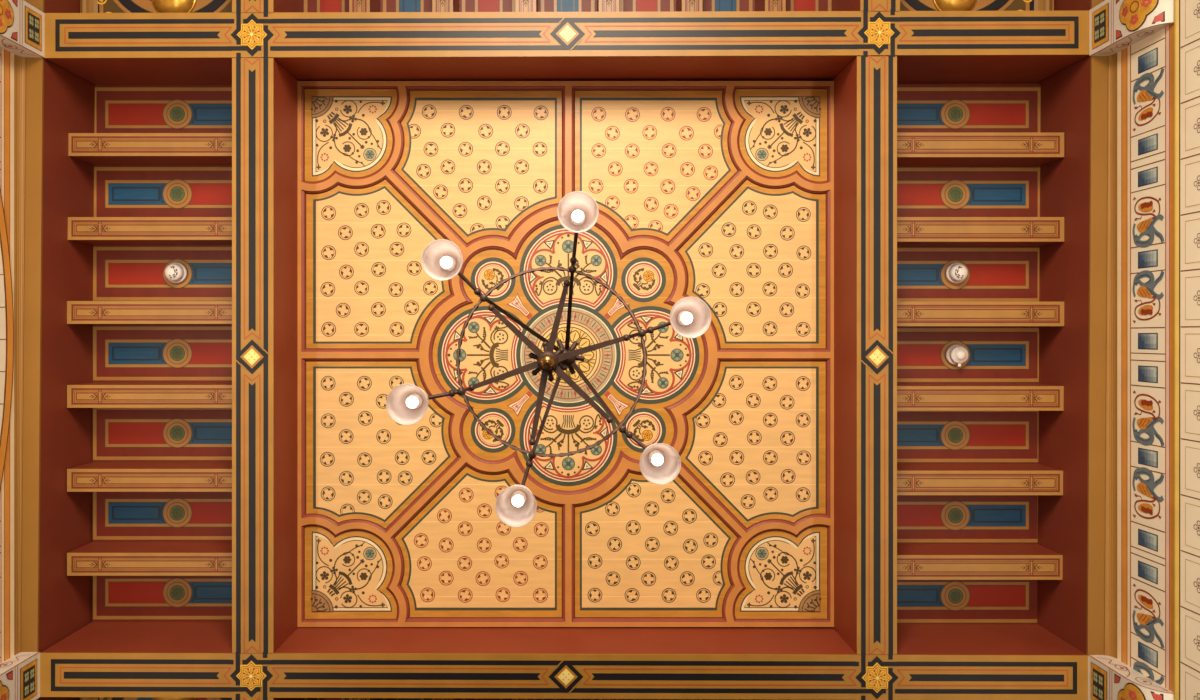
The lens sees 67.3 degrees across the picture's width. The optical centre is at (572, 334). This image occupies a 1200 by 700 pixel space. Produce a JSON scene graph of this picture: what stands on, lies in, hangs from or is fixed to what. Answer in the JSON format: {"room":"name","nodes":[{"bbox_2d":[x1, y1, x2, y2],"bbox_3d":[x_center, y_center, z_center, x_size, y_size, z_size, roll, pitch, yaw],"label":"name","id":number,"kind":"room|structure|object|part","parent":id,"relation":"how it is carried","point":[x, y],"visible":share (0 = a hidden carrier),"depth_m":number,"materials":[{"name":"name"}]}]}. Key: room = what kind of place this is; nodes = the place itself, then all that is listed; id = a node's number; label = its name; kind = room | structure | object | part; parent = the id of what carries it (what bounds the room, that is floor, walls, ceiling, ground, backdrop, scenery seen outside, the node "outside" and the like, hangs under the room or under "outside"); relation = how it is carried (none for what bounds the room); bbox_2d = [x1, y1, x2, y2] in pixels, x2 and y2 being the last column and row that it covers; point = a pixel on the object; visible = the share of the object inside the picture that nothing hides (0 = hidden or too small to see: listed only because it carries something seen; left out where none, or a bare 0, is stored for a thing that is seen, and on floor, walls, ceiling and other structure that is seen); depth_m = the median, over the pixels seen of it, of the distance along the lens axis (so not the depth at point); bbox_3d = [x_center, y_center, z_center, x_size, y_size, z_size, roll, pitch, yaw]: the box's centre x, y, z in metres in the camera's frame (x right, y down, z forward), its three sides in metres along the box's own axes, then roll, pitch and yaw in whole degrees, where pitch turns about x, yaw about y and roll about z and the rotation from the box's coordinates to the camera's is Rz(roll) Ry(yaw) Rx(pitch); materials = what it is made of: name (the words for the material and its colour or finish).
{"room":"ornate hall","nodes":[
{"label":"ornate hall","id":0,"kind":"room"},
{"bbox_2d":[0,47,13,663],"bbox_3d":[-4.744,0.505,3.685,0.322,9.770,9.926,0,-90,0],"label":"wall","id":1,"kind":"structure","parent":0,"point":[6,57],"depth_m":7.31,"materials":[{"name":"paint"}]},
{"bbox_2d":[0,652,39,699],"bbox_3d":[-4.521,2.829,7.092,0.182,0.816,0.380,0,-90,0],"label":"corbel","id":2,"kind":"object","parent":1,"relation":"attached to","point":[19,674],"visible":1,"depth_m":7.26,"materials":[{"name":"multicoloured paint"}]},
{"bbox_3d":[-4.435,2.829,7.340,0.007,0.230,0.300,0,-90,0],"label":"panel","id":3,"kind":"part","parent":2,"relation":"part of","materials":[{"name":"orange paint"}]},
{"bbox_2d":[0,0,43,57],"bbox_3d":[-4.501,-2.498,7.092,0.217,0.816,0.376,0,-90,0],"label":"corbel","id":4,"kind":"object","parent":1,"relation":"attached to","point":[21,23],"visible":1,"depth_m":7.23,"materials":[{"name":"multicoloured paint"}]},
{"bbox_3d":[-4.397,-2.498,7.340,0.007,0.230,0.297,0,-90,0],"label":"panel","id":5,"kind":"part","parent":4,"relation":"part of","materials":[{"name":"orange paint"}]},
{"bbox_2d":[14,0,94,699],"bbox_3d":[-4.509,0.125,7.885,0.215,0.970,9.167,0,-90,0],"label":"trim","id":6,"kind":"structure","parent":1,"relation":"attached to","point":[52,102],"depth_m":7.62,"materials":[{"name":"wood"}]},
{"bbox_3d":[-4.509,0.125,7.460,0.215,0.120,9.167,0,-90,0],"label":"cornice","id":7,"kind":"part","parent":6,"relation":"part of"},
{"bbox_2d":[304,82,1038,618],"bbox_3d":[0.000,0.100,8.463,12.000,0.215,12.200,0,-90,0],"label":"ceiling","id":8,"kind":"structure","parent":0,"point":[1038,82],"depth_m":8.35,"materials":[{"name":"wood"}]},
{"bbox_2d":[92,324,231,381],"bbox_3d":[-3.642,0.170,8.328,1.599,0.044,0.555,0,-90,0],"label":"panel","id":9,"kind":"object","parent":8,"relation":"attached to","point":[121,352],"visible":0.88,"depth_m":8.32,"materials":[{"name":"paint"}]},
{"bbox_2d":[92,408,231,461],"bbox_3d":[-3.642,0.907,8.328,1.599,0.044,0.555,0,-90,0],"label":"panel","id":10,"kind":"object","parent":8,"relation":"attached to","point":[118,434],"visible":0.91,"depth_m":8.32,"materials":[{"name":"paint"}]},
{"bbox_2d":[92,492,231,541],"bbox_3d":[-3.642,1.643,8.328,1.599,0.044,0.555,0,-90,0],"label":"panel","id":11,"kind":"object","parent":8,"relation":"attached to","point":[116,516],"visible":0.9,"depth_m":8.32,"materials":[{"name":"paint"}]},
{"bbox_2d":[92,576,231,621],"bbox_3d":[-3.642,2.380,8.328,1.599,0.044,0.555,0,-90,0],"label":"panel","id":12,"kind":"object","parent":8,"relation":"attached to","point":[114,598],"visible":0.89,"depth_m":8.32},
{"bbox_2d":[93,245,231,300],"bbox_3d":[-3.642,-0.566,8.328,1.599,0.044,0.555,0,-90,0],"label":"panel","id":13,"kind":"object","parent":8,"relation":"attached to","point":[120,272],"visible":0.58,"depth_m":8.32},
{"bbox_2d":[165,263,186,282],"bbox_3d":[-3.653,-0.572,8.244,0.192,0.119,0.192,0,-90,0],"label":"smoke detector","id":14,"kind":"object","parent":13,"relation":"attached to","point":[174,272],"visible":1,"depth_m":8.21,"materials":[{"name":"white"}]},
{"bbox_2d":[94,165,231,216],"bbox_3d":[-3.642,-1.303,8.328,1.599,0.044,0.555,0,-90,0],"label":"panel","id":15,"kind":"object","parent":8,"relation":"attached to","point":[119,190],"visible":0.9,"depth_m":8.32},
{"bbox_2d":[94,85,231,132],"bbox_3d":[-3.642,-2.039,8.328,1.599,0.044,0.555,0,-90,0],"label":"panel","id":16,"kind":"object","parent":8,"relation":"attached to","point":[118,108],"visible":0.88,"depth_m":8.32,"materials":[{"name":"paint"}]},
{"bbox_2d":[232,57,297,653],"bbox_3d":[-2.670,0.171,7.929,0.344,0.882,4.974,0,-90,0],"label":"ceiling beam","id":17,"kind":"structure","parent":8,"relation":"attached to","point":[264,93],"depth_m":7.50,"materials":[{"name":"wood"}]},
{"bbox_2d":[67,542,231,575],"bbox_3d":[-3.639,2.011,8.115,1.600,0.450,0.200,0,-90,0],"label":"joist","id":18,"kind":"object","parent":17,"relation":"attached to","point":[93,558],"visible":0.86,"depth_m":7.89,"materials":[{"name":"wood"}]},
{"bbox_2d":[67,462,231,491],"bbox_3d":[-3.639,1.275,8.115,1.600,0.450,0.200,0,-90,0],"label":"joist","id":19,"kind":"object","parent":17,"relation":"attached to","point":[93,476],"visible":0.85,"depth_m":7.89,"materials":[{"name":"wood"}]},
{"bbox_2d":[67,382,231,407],"bbox_3d":[-3.639,0.538,8.115,1.600,0.450,0.200,0,-90,0],"label":"joist","id":20,"kind":"object","parent":17,"relation":"attached to","point":[94,394],"visible":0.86,"depth_m":7.89,"materials":[{"name":"wood"}]},
{"bbox_2d":[67,301,231,323],"bbox_3d":[-3.639,-0.198,8.115,1.600,0.450,0.200,0,-90,0],"label":"joist","id":21,"kind":"object","parent":17,"relation":"attached to","point":[78,312],"visible":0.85,"depth_m":7.89,"materials":[{"name":"wood"}]},
{"bbox_2d":[68,133,231,164],"bbox_3d":[-3.639,-1.671,8.115,1.600,0.450,0.200,0,-90,0],"label":"joist","id":22,"kind":"object","parent":17,"relation":"attached to","point":[92,148],"visible":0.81,"depth_m":7.89,"materials":[{"name":"wood"}]},
{"bbox_2d":[68,217,231,244],"bbox_3d":[-3.639,-0.935,8.115,1.600,0.450,0.200,0,-90,0],"label":"joist","id":23,"kind":"object","parent":17,"relation":"attached to","point":[89,230],"visible":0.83,"depth_m":7.89,"materials":[{"name":"wood"}]},
{"bbox_2d":[232,0,302,12],"bbox_3d":[-2.670,-3.361,7.934,0.344,0.873,1.362,0,-90,0],"label":"ceiling beam","id":24,"kind":"structure","parent":8,"relation":"attached to","point":[245,6],"depth_m":7.50,"materials":[{"name":"wood"}]},
{"bbox_2d":[232,698,302,699],"bbox_3d":[-2.670,3.696,7.934,0.344,0.873,1.357,0,-90,0],"label":"ceiling beam","id":25,"kind":"structure","parent":8,"relation":"attached to","point":[232,698],"depth_m":7.50,"materials":[{"name":"wood"}]},
{"bbox_2d":[303,0,348,11],"bbox_3d":[-2.238,-3.488,8.328,0.547,0.044,1.608,0,-90,0],"label":"panel","id":26,"kind":"object","parent":8,"relation":"attached to","point":[308,5],"visible":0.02,"depth_m":8.32,"materials":[{"name":"paint"}]},
{"bbox_2d":[303,698,348,699],"bbox_3d":[-2.238,3.821,8.328,0.547,0.044,1.608,0,-90,0],"label":"panel","id":27,"kind":"object","parent":8,"relation":"attached to","point":[303,698],"visible":0.02,"depth_m":8.32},
{"bbox_2d":[380,0,431,11],"bbox_3d":[-1.508,-3.488,8.328,0.547,0.044,1.608,0,-90,0],"label":"panel","id":28,"kind":"object","parent":8,"relation":"attached to","point":[385,5],"visible":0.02,"depth_m":8.32,"materials":[{"name":"paint"}]},
{"bbox_2d":[380,698,431,699],"bbox_3d":[-1.508,3.821,8.328,0.547,0.044,1.608,0,-90,0],"label":"panel","id":29,"kind":"object","parent":8,"relation":"attached to","point":[380,698],"visible":0.02,"depth_m":8.32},
{"bbox_2d":[459,0,515,11],"bbox_3d":[-0.779,-3.488,8.328,0.547,0.044,1.608,0,-90,0],"label":"panel","id":30,"kind":"object","parent":8,"relation":"attached to","point":[464,5],"visible":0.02,"depth_m":8.32,"materials":[{"name":"paint"}]},
{"bbox_2d":[459,698,515,699],"bbox_3d":[-0.779,3.821,8.328,0.547,0.044,1.608,0,-90,0],"label":"panel","id":31,"kind":"object","parent":8,"relation":"attached to","point":[459,698],"visible":0.02,"depth_m":8.32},
{"bbox_2d":[40,622,1087,699],"bbox_3d":[-0.075,2.846,7.927,8.733,0.887,0.415,0,-90,0],"label":"ceiling beam","id":32,"kind":"structure","parent":8,"relation":"attached to","point":[99,659],"depth_m":7.50,"materials":[{"name":"wood"}]},
{"bbox_2d":[80,697,231,699],"bbox_3d":[-3.631,3.663,8.024,1.556,0.172,1.530,0,-90,0],"label":"panel","id":33,"kind":"object","parent":32,"relation":"attached to","point":[81,698],"visible":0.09,"depth_m":8.04,"materials":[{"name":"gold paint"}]},
{"bbox_3d":[-4.329,3.728,8.021,0.161,0.055,1.400,0,-90,0],"label":"border moulding","id":34,"kind":"part","parent":33,"relation":"part of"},
{"bbox_2d":[349,698,379,699],"bbox_3d":[-1.873,3.823,8.115,0.181,0.450,1.604,0,-90,0],"label":"joist","id":35,"kind":"object","parent":32,"relation":"attached to","point":[349,698],"visible":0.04,"depth_m":7.89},
{"bbox_2d":[432,698,458,699],"bbox_3d":[-1.144,3.823,8.115,0.181,0.450,1.604,0,-90,0],"label":"joist","id":36,"kind":"object","parent":32,"relation":"attached to","point":[432,698],"visible":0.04,"depth_m":7.89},
{"bbox_2d":[755,699,785,699],"bbox_3d":[1.775,3.823,8.115,0.181,0.450,1.604,0,-90,0],"label":"joist","id":37,"kind":"object","parent":32,"relation":"attached to","point":[755,699],"visible":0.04,"depth_m":7.89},
{"bbox_2d":[297,81,833,626],"bbox_3d":[-0.066,0.172,8.239,4.862,0.163,4.949,0,-90,0],"label":"trim","id":38,"kind":"structure","parent":8,"relation":"attached to","point":[423,354],"depth_m":8.16,"materials":[{"name":"wood"}]},
{"bbox_2d":[305,526,396,618],"bbox_3d":[-2.022,2.163,8.203,0.841,0.040,0.841,0,-90,0],"label":"panel","id":39,"kind":"object","parent":38,"relation":"attached to","point":[348,575],"visible":1,"depth_m":8.19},
{"bbox_2d":[305,89,396,181],"bbox_3d":[-2.022,-1.817,8.203,0.841,0.040,0.841,0,-90,0],"label":"panel","id":40,"kind":"object","parent":38,"relation":"attached to","point":[348,132],"visible":1,"depth_m":8.19,"materials":[{"name":"paint"}]},
{"bbox_2d":[306,180,450,347],"bbox_3d":[-1.740,-0.647,8.206,1.377,0.034,1.538,0,-90,0],"label":"panel","id":41,"kind":"object","parent":38,"relation":"attached to","point":[368,286],"visible":1,"depth_m":8.19,"materials":[{"name":"paint"}]},
{"bbox_2d":[306,362,456,528],"bbox_3d":[-1.742,1.002,8.206,1.373,0.034,1.521,0,-90,0],"label":"panel","id":42,"kind":"object","parent":38,"relation":"attached to","point":[361,463],"visible":0.94,"depth_m":8.19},
{"bbox_2d":[395,91,561,242],"bbox_3d":[-0.863,-1.530,8.206,1.521,0.034,1.388,0,-90,0],"label":"panel","id":43,"kind":"object","parent":38,"relation":"attached to","point":[484,161],"visible":1,"depth_m":8.19,"materials":[{"name":"paint"}]},
{"bbox_2d":[395,466,561,616],"bbox_3d":[-0.862,1.883,8.206,1.520,0.034,1.373,0,-90,0],"label":"panel","id":44,"kind":"object","parent":38,"relation":"attached to","point":[460,559],"visible":0.91,"depth_m":8.19,"materials":[{"name":"wood"}]},
{"bbox_2d":[433,220,703,490],"bbox_3d":[-0.042,0.182,8.201,2.356,0.045,2.356,-23,-90,0],"label":"ceiling medallion","id":45,"kind":"object","parent":38,"relation":"attached to","point":[644,279],"visible":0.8,"depth_m":8.19,"materials":[{"name":"multicoloured paint"}]},
{"bbox_2d":[386,191,710,526],"bbox_3d":[-0.110,0.110,6.128,1.471,4.106,1.520,0,-90,0],"label":"chandelier","id":46,"kind":"object","parent":45,"relation":"hanging from","point":[577,211],"visible":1,"depth_m":4.29,"materials":[{"name":"metal"}]},
{"bbox_3d":[-0.753,0.315,4.190,0.189,0.230,0.189,0,-90,0],"label":"lamp shade","id":47,"kind":"part","parent":46,"relation":"part of","materials":[{"name":"white glass"}]},
{"bbox_3d":[-0.753,0.315,4.228,0.057,0.078,0.057,0,-90,0],"label":"bulb","id":48,"kind":"part","parent":46,"relation":"part of","materials":[{"name":"white"}]},
{"bbox_3d":[-0.594,-0.340,4.190,0.189,0.230,0.189,0,-90,0],"label":"lamp shade","id":49,"kind":"part","parent":46,"relation":"part of","materials":[{"name":"white glass"}]},
{"bbox_3d":[-0.594,-0.340,4.228,0.057,0.078,0.057,0,-90,0],"label":"bulb","id":50,"kind":"part","parent":46,"relation":"part of","materials":[{"name":"white"}]},
{"bbox_3d":[-0.413,0.234,4.636,0.718,0.642,0.047,-16,-90,0],"label":"arm","id":51,"kind":"part","parent":46,"relation":"part of","materials":[{"name":"metal"}]},
{"bbox_3d":[-0.341,-0.112,4.636,0.699,0.642,0.053,39,-90,0],"label":"arm","id":52,"kind":"part","parent":46,"relation":"part of","materials":[{"name":"metal"}]},
{"bbox_3d":[-0.258,0.777,4.190,0.189,0.230,0.189,0,-90,0],"label":"lamp shade","id":53,"kind":"part","parent":46,"relation":"part of","materials":[{"name":"white glass"}]},
{"bbox_3d":[-0.258,0.777,4.228,0.057,0.078,0.057,0,-90,0],"label":"bulb","id":54,"kind":"part","parent":46,"relation":"part of","materials":[{"name":"white"}]},
{"bbox_3d":[-0.161,0.467,4.636,0.039,0.642,0.669,18,-90,0],"label":"arm","id":55,"kind":"part","parent":46,"relation":"part of","materials":[{"name":"metal"}]},
{"bbox_3d":[-0.011,-0.239,4.636,0.040,0.641,0.659,6,-90,0],"label":"arm","id":56,"kind":"part","parent":46,"relation":"part of","materials":[{"name":"metal"}]},
{"bbox_3d":[0.023,-0.558,4.190,0.189,0.230,0.189,0,-90,0],"label":"lamp shade","id":57,"kind":"part","parent":46,"relation":"part of","materials":[{"name":"white glass"}]},
{"bbox_3d":[0.023,-0.558,4.228,0.057,0.078,0.057,0,-90,0],"label":"bulb","id":58,"kind":"part","parent":46,"relation":"part of","materials":[{"name":"white"}]},
{"bbox_3d":[0.181,0.378,4.636,0.059,0.641,0.614,-42,-90,0],"label":"arm","id":59,"kind":"part","parent":46,"relation":"part of","materials":[{"name":"metal"}]},
{"bbox_3d":[0.266,0.014,4.635,0.583,0.641,0.039,-18,-90,0],"label":"arm","id":60,"kind":"part","parent":46,"relation":"part of","materials":[{"name":"metal"}]},
{"bbox_3d":[0.396,0.585,4.228,0.057,0.078,0.057,0,-90,0],"label":"bulb","id":61,"kind":"part","parent":46,"relation":"part of","materials":[{"name":"white"}]},
{"bbox_3d":[0.396,0.585,4.190,0.189,0.230,0.189,0,-90,0],"label":"lamp shade","id":62,"kind":"part","parent":46,"relation":"part of","materials":[{"name":"white glass"}]},
{"bbox_3d":[0.533,-0.079,4.228,0.057,0.078,0.057,0,-90,0],"label":"bulb","id":63,"kind":"part","parent":46,"relation":"part of","materials":[{"name":"white"}]},
{"bbox_3d":[0.533,-0.079,4.190,0.189,0.230,0.189,0,-90,0],"label":"lamp shade","id":64,"kind":"part","parent":46,"relation":"part of","materials":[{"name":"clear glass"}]},
{"bbox_2d":[575,91,736,241],"bbox_3d":[0.758,-1.534,8.206,1.480,0.034,1.378,0,-90,0],"label":"panel","id":65,"kind":"object","parent":38,"relation":"attached to","point":[650,161],"visible":0.98,"depth_m":8.19,"materials":[{"name":"paint"}]},
{"bbox_2d":[575,472,736,616],"bbox_3d":[0.757,1.887,8.206,1.478,0.034,1.364,0,-90,0],"label":"panel","id":66,"kind":"object","parent":38,"relation":"attached to","point":[645,548],"visible":0.98,"depth_m":8.19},
{"bbox_2d":[678,180,825,347],"bbox_3d":[1.629,-0.645,8.206,1.342,0.034,1.534,0,-90,0],"label":"panel","id":67,"kind":"object","parent":38,"relation":"attached to","point":[758,263],"visible":0.98,"depth_m":8.19,"materials":[{"name":"paint"}]},
{"bbox_2d":[680,362,825,527],"bbox_3d":[1.631,1.001,8.206,1.338,0.034,1.518,0,-90,0],"label":"panel","id":68,"kind":"object","parent":38,"relation":"attached to","point":[757,440],"visible":1,"depth_m":8.19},
{"bbox_2d":[735,526,826,618],"bbox_3d":[1.894,2.163,8.203,0.841,0.040,0.841,0,-90,0],"label":"panel","id":69,"kind":"object","parent":38,"relation":"attached to","point":[783,575],"visible":1,"depth_m":8.19,"materials":[{"name":"wood"}]},
{"bbox_2d":[735,89,826,181],"bbox_3d":[1.894,-1.817,8.203,0.841,0.040,0.841,0,-90,0],"label":"panel","id":70,"kind":"object","parent":38,"relation":"attached to","point":[783,132],"visible":1,"depth_m":8.19,"materials":[{"name":"paint"}]},
{"bbox_2d":[44,9,1088,84],"bbox_3d":[-0.050,-2.508,7.927,8.708,0.887,0.415,0,-90,0],"label":"ceiling beam","id":71,"kind":"structure","parent":8,"relation":"attached to","point":[930,47],"depth_m":7.50,"materials":[{"name":"wood"}]},
{"bbox_2d":[80,0,231,12],"bbox_3d":[-3.631,-3.426,8.024,1.556,0.172,1.467,0,-90,0],"label":"panel","id":72,"kind":"object","parent":71,"relation":"attached to","point":[86,6],"visible":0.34,"depth_m":8.04,"materials":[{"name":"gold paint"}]},
{"bbox_3d":[-4.329,-3.426,8.021,0.161,0.055,1.467,0,-90,0],"label":"border moulding","id":73,"kind":"part","parent":72,"relation":"part of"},
{"bbox_2d":[349,0,379,11],"bbox_3d":[-1.873,-3.488,8.115,0.181,0.450,1.608,0,-90,0],"label":"joist","id":74,"kind":"object","parent":71,"relation":"attached to","point":[354,5],"visible":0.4,"depth_m":7.89,"materials":[{"name":"wood"}]},
{"bbox_2d":[432,0,458,11],"bbox_3d":[-1.144,-3.488,8.115,0.181,0.450,1.608,0,-90,0],"label":"joist","id":75,"kind":"object","parent":71,"relation":"attached to","point":[437,5],"visible":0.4,"depth_m":7.89,"materials":[{"name":"wood"}]},
{"bbox_2d":[516,0,537,11],"bbox_3d":[-0.414,-3.488,8.115,0.181,0.450,1.608,0,-90,0],"label":"joist","id":76,"kind":"object","parent":71,"relation":"attached to","point":[521,5],"visible":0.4,"depth_m":7.89,"materials":[{"name":"wood"}]},
{"bbox_2d":[597,0,618,11],"bbox_3d":[0.316,-3.488,8.115,0.181,0.450,1.608,0,-90,0],"label":"joist","id":77,"kind":"object","parent":71,"relation":"attached to","point":[602,5],"visible":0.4,"depth_m":7.89,"materials":[{"name":"wood"}]},
{"bbox_2d":[676,0,701,10],"bbox_3d":[1.045,-3.488,8.115,0.181,0.450,1.608,0,-90,0],"label":"joist","id":78,"kind":"object","parent":71,"relation":"attached to","point":[681,5],"visible":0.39,"depth_m":7.89,"materials":[{"name":"wood"}]},
{"bbox_2d":[755,0,785,10],"bbox_3d":[1.775,-3.488,8.115,0.181,0.450,1.608,0,-90,0],"label":"joist","id":79,"kind":"object","parent":71,"relation":"attached to","point":[760,5],"visible":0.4,"depth_m":7.89,"materials":[{"name":"wood"}]},
{"bbox_2d":[900,0,1053,10],"bbox_3d":[3.517,-3.435,8.024,1.570,0.172,1.449,0,-90,0],"label":"panel","id":80,"kind":"object","parent":71,"relation":"attached to","point":[905,5],"visible":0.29,"depth_m":8.04,"materials":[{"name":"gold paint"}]},
{"bbox_3d":[4.204,-3.435,8.021,0.161,0.055,1.449,0,-90,0],"label":"border moulding","id":81,"kind":"part","parent":80,"relation":"part of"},
{"bbox_2d":[538,0,596,11],"bbox_3d":[-0.049,-3.488,8.328,0.547,0.044,1.608,0,-90,0],"label":"panel","id":82,"kind":"object","parent":8,"relation":"attached to","point":[543,5],"visible":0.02,"depth_m":8.32,"materials":[{"name":"paint"}]},
{"bbox_2d":[538,699,596,699],"bbox_3d":[-0.049,3.821,8.328,0.547,0.044,1.608,0,-90,0],"label":"panel","id":83,"kind":"object","parent":8,"relation":"attached to","point":[538,699],"visible":0.02,"depth_m":8.32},
{"bbox_2d":[619,0,675,11],"bbox_3d":[0.681,-3.488,8.328,0.547,0.044,1.608,0,-90,0],"label":"panel","id":84,"kind":"object","parent":8,"relation":"attached to","point":[624,5],"visible":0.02,"depth_m":8.32,"materials":[{"name":"paint"}]},
{"bbox_2d":[619,699,675,699],"bbox_3d":[0.681,3.821,8.328,0.547,0.044,1.608,0,-90,0],"label":"panel","id":85,"kind":"object","parent":8,"relation":"attached to","point":[619,699],"visible":0.02,"depth_m":8.32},
{"bbox_2d":[702,0,754,10],"bbox_3d":[1.410,-3.488,8.328,0.547,0.044,1.608,0,-90,0],"label":"panel","id":86,"kind":"object","parent":8,"relation":"attached to","point":[707,5],"visible":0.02,"depth_m":8.32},
{"bbox_2d":[702,699,754,699],"bbox_3d":[1.410,3.821,8.328,0.547,0.044,1.608,0,-90,0],"label":"panel","id":87,"kind":"object","parent":8,"relation":"attached to","point":[702,699],"visible":0.02,"depth_m":8.32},
{"bbox_2d":[786,0,831,10],"bbox_3d":[2.140,-3.488,8.328,0.547,0.044,1.608,0,-90,0],"label":"panel","id":88,"kind":"object","parent":8,"relation":"attached to","point":[791,5],"visible":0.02,"depth_m":8.32,"materials":[{"name":"paint"}]},
{"bbox_2d":[832,55,896,655],"bbox_3d":[2.533,0.170,7.929,0.333,0.882,5.001,0,-90,0],"label":"ceiling beam","id":89,"kind":"structure","parent":8,"relation":"attached to","point":[865,91],"depth_m":7.50,"materials":[{"name":"wood"}]},
{"bbox_2d":[897,544,1062,579],"bbox_3d":[3.503,2.039,8.115,1.614,0.450,0.216,0,-90,0],"label":"joist","id":90,"kind":"object","parent":89,"relation":"attached to","point":[914,561],"visible":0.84,"depth_m":7.89,"materials":[{"name":"wood"}]},
{"bbox_2d":[897,464,1062,494],"bbox_3d":[3.503,1.298,8.115,1.614,0.450,0.216,0,-90,0],"label":"joist","id":91,"kind":"object","parent":89,"relation":"attached to","point":[912,479],"visible":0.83,"depth_m":7.89,"materials":[{"name":"wood"}]},
{"bbox_2d":[897,132,1063,165],"bbox_3d":[3.503,-1.669,8.115,1.614,0.450,0.216,0,-90,0],"label":"joist","id":92,"kind":"object","parent":89,"relation":"attached to","point":[913,148],"visible":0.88,"depth_m":7.89,"materials":[{"name":"wood"}]},
{"bbox_2d":[897,217,1063,245],"bbox_3d":[3.503,-0.927,8.115,1.614,0.450,0.216,0,-90,0],"label":"joist","id":93,"kind":"object","parent":89,"relation":"attached to","point":[911,231],"visible":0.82,"depth_m":7.89,"materials":[{"name":"wood"}]},
{"bbox_2d":[897,383,1063,410],"bbox_3d":[3.503,0.556,8.115,1.614,0.450,0.216,0,-90,0],"label":"joist","id":94,"kind":"object","parent":89,"relation":"attached to","point":[910,396],"visible":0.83,"depth_m":7.89,"materials":[{"name":"wood"}]},
{"bbox_2d":[897,302,1063,326],"bbox_3d":[3.503,-0.185,8.115,1.614,0.450,0.216,0,-90,0],"label":"joist","id":95,"kind":"object","parent":89,"relation":"attached to","point":[909,314],"visible":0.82,"depth_m":7.89,"materials":[{"name":"wood"}]},
{"bbox_2d":[832,0,899,11],"bbox_3d":[2.560,-3.367,7.934,0.329,0.873,1.350,0,-90,0],"label":"ceiling beam","id":96,"kind":"structure","parent":8,"relation":"attached to","point":[837,5],"depth_m":7.50,"materials":[{"name":"wood"}]},
{"bbox_2d":[897,580,1036,623],"bbox_3d":[3.515,2.410,8.328,1.634,0.044,0.555,0,-90,0],"label":"panel","id":97,"kind":"object","parent":8,"relation":"attached to","point":[918,601],"visible":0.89,"depth_m":8.32,"materials":[{"name":"paint"}]},
{"bbox_2d":[897,495,1037,543],"bbox_3d":[3.515,1.669,8.328,1.634,0.044,0.555,0,-90,0],"label":"panel","id":98,"kind":"object","parent":8,"relation":"attached to","point":[921,519],"visible":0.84,"depth_m":8.32,"materials":[{"name":"paint"}]},
{"bbox_2d":[897,327,1038,382],"bbox_3d":[3.515,0.185,8.328,1.634,0.044,0.555,0,-90,0],"label":"panel","id":99,"kind":"object","parent":8,"relation":"attached to","point":[995,354],"visible":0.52,"depth_m":8.32,"materials":[{"name":"wood"}]},
{"bbox_2d":[946,344,967,365],"bbox_3d":[3.531,0.186,8.240,0.192,0.128,0.201,0,-90,0],"label":"smoke detector","id":100,"kind":"object","parent":99,"relation":"attached to","point":[956,354],"visible":1,"depth_m":8.21,"materials":[{"name":"white"}]},
{"bbox_2d":[897,411,1038,463],"bbox_3d":[3.515,0.927,8.328,1.634,0.044,0.555,0,-90,0],"label":"panel","id":101,"kind":"object","parent":8,"relation":"attached to","point":[923,437],"visible":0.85,"depth_m":8.32,"materials":[{"name":"paint"}]},
{"bbox_2d":[897,246,1039,301],"bbox_3d":[3.515,-0.556,8.328,1.634,0.044,0.555,0,-90,0],"label":"panel","id":102,"kind":"object","parent":8,"relation":"attached to","point":[995,273],"visible":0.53,"depth_m":8.32,"materials":[{"name":"paint"}]},
{"bbox_2d":[946,263,967,283],"bbox_3d":[3.531,-0.570,8.244,0.192,0.119,0.192,0,-90,0],"label":"smoke detector","id":103,"kind":"object","parent":102,"relation":"attached to","point":[956,273],"visible":1,"depth_m":8.21,"materials":[{"name":"white"}]},
{"bbox_2d":[897,166,1039,216],"bbox_3d":[3.515,-1.298,8.328,1.634,0.044,0.555,0,-90,0],"label":"panel","id":104,"kind":"object","parent":8,"relation":"attached to","point":[922,191],"visible":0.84,"depth_m":8.32,"materials":[{"name":"paint"}]},
{"bbox_2d":[897,84,1040,131],"bbox_3d":[3.515,-2.039,8.328,1.634,0.044,0.555,0,-90,0],"label":"panel","id":105,"kind":"object","parent":8,"relation":"attached to","point":[920,107],"visible":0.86,"depth_m":8.32,"materials":[{"name":"wood"}]},
{"bbox_2d":[1117,0,1199,699],"bbox_3d":[4.620,0.495,3.685,0.322,9.770,9.906,0,-90,0],"label":"wall","id":106,"kind":"structure","parent":0,"point":[1158,75],"depth_m":6.89,"materials":[{"name":"paint"}]},
{"bbox_2d":[1037,0,1116,658],"bbox_3d":[4.379,0.125,7.885,0.204,0.970,9.167,0,-90,0],"label":"trim","id":107,"kind":"structure","parent":106,"relation":"attached to","point":[1079,101],"depth_m":7.62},
{"bbox_3d":[4.379,0.125,7.460,0.204,0.120,9.167,0,-90,0],"label":"cornice","id":108,"kind":"part","parent":107,"relation":"part of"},
{"bbox_2d":[1088,655,1173,699],"bbox_3d":[4.383,2.858,7.092,0.206,0.816,0.388,0,-90,0],"label":"corbel","id":109,"kind":"object","parent":106,"relation":"attached to","point":[1109,678],"visible":1,"depth_m":7.13,"materials":[{"name":"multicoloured paint"}]},
{"bbox_3d":[4.285,2.858,7.340,0.007,0.230,0.307,0,-90,0],"label":"panel","id":110,"kind":"part","parent":109,"relation":"part of","materials":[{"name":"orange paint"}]},
{"bbox_2d":[1089,0,1173,55],"bbox_3d":[4.389,-2.517,7.092,0.193,0.816,0.388,0,-90,0],"label":"corbel","id":111,"kind":"object","parent":106,"relation":"attached to","point":[1114,25],"visible":1,"depth_m":7.06,"materials":[{"name":"multicoloured paint"}]},
{"bbox_3d":[4.297,-2.517,7.340,0.007,0.230,0.307,0,-90,0],"label":"panel","id":112,"kind":"part","parent":111,"relation":"part of","materials":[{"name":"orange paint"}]},
{"bbox_3d":[4.470,0.125,6.674,0.022,0.045,9.167,0,-90,0],"label":"bead moulding","id":113,"kind":"part","parent":106,"relation":"part of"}
]}

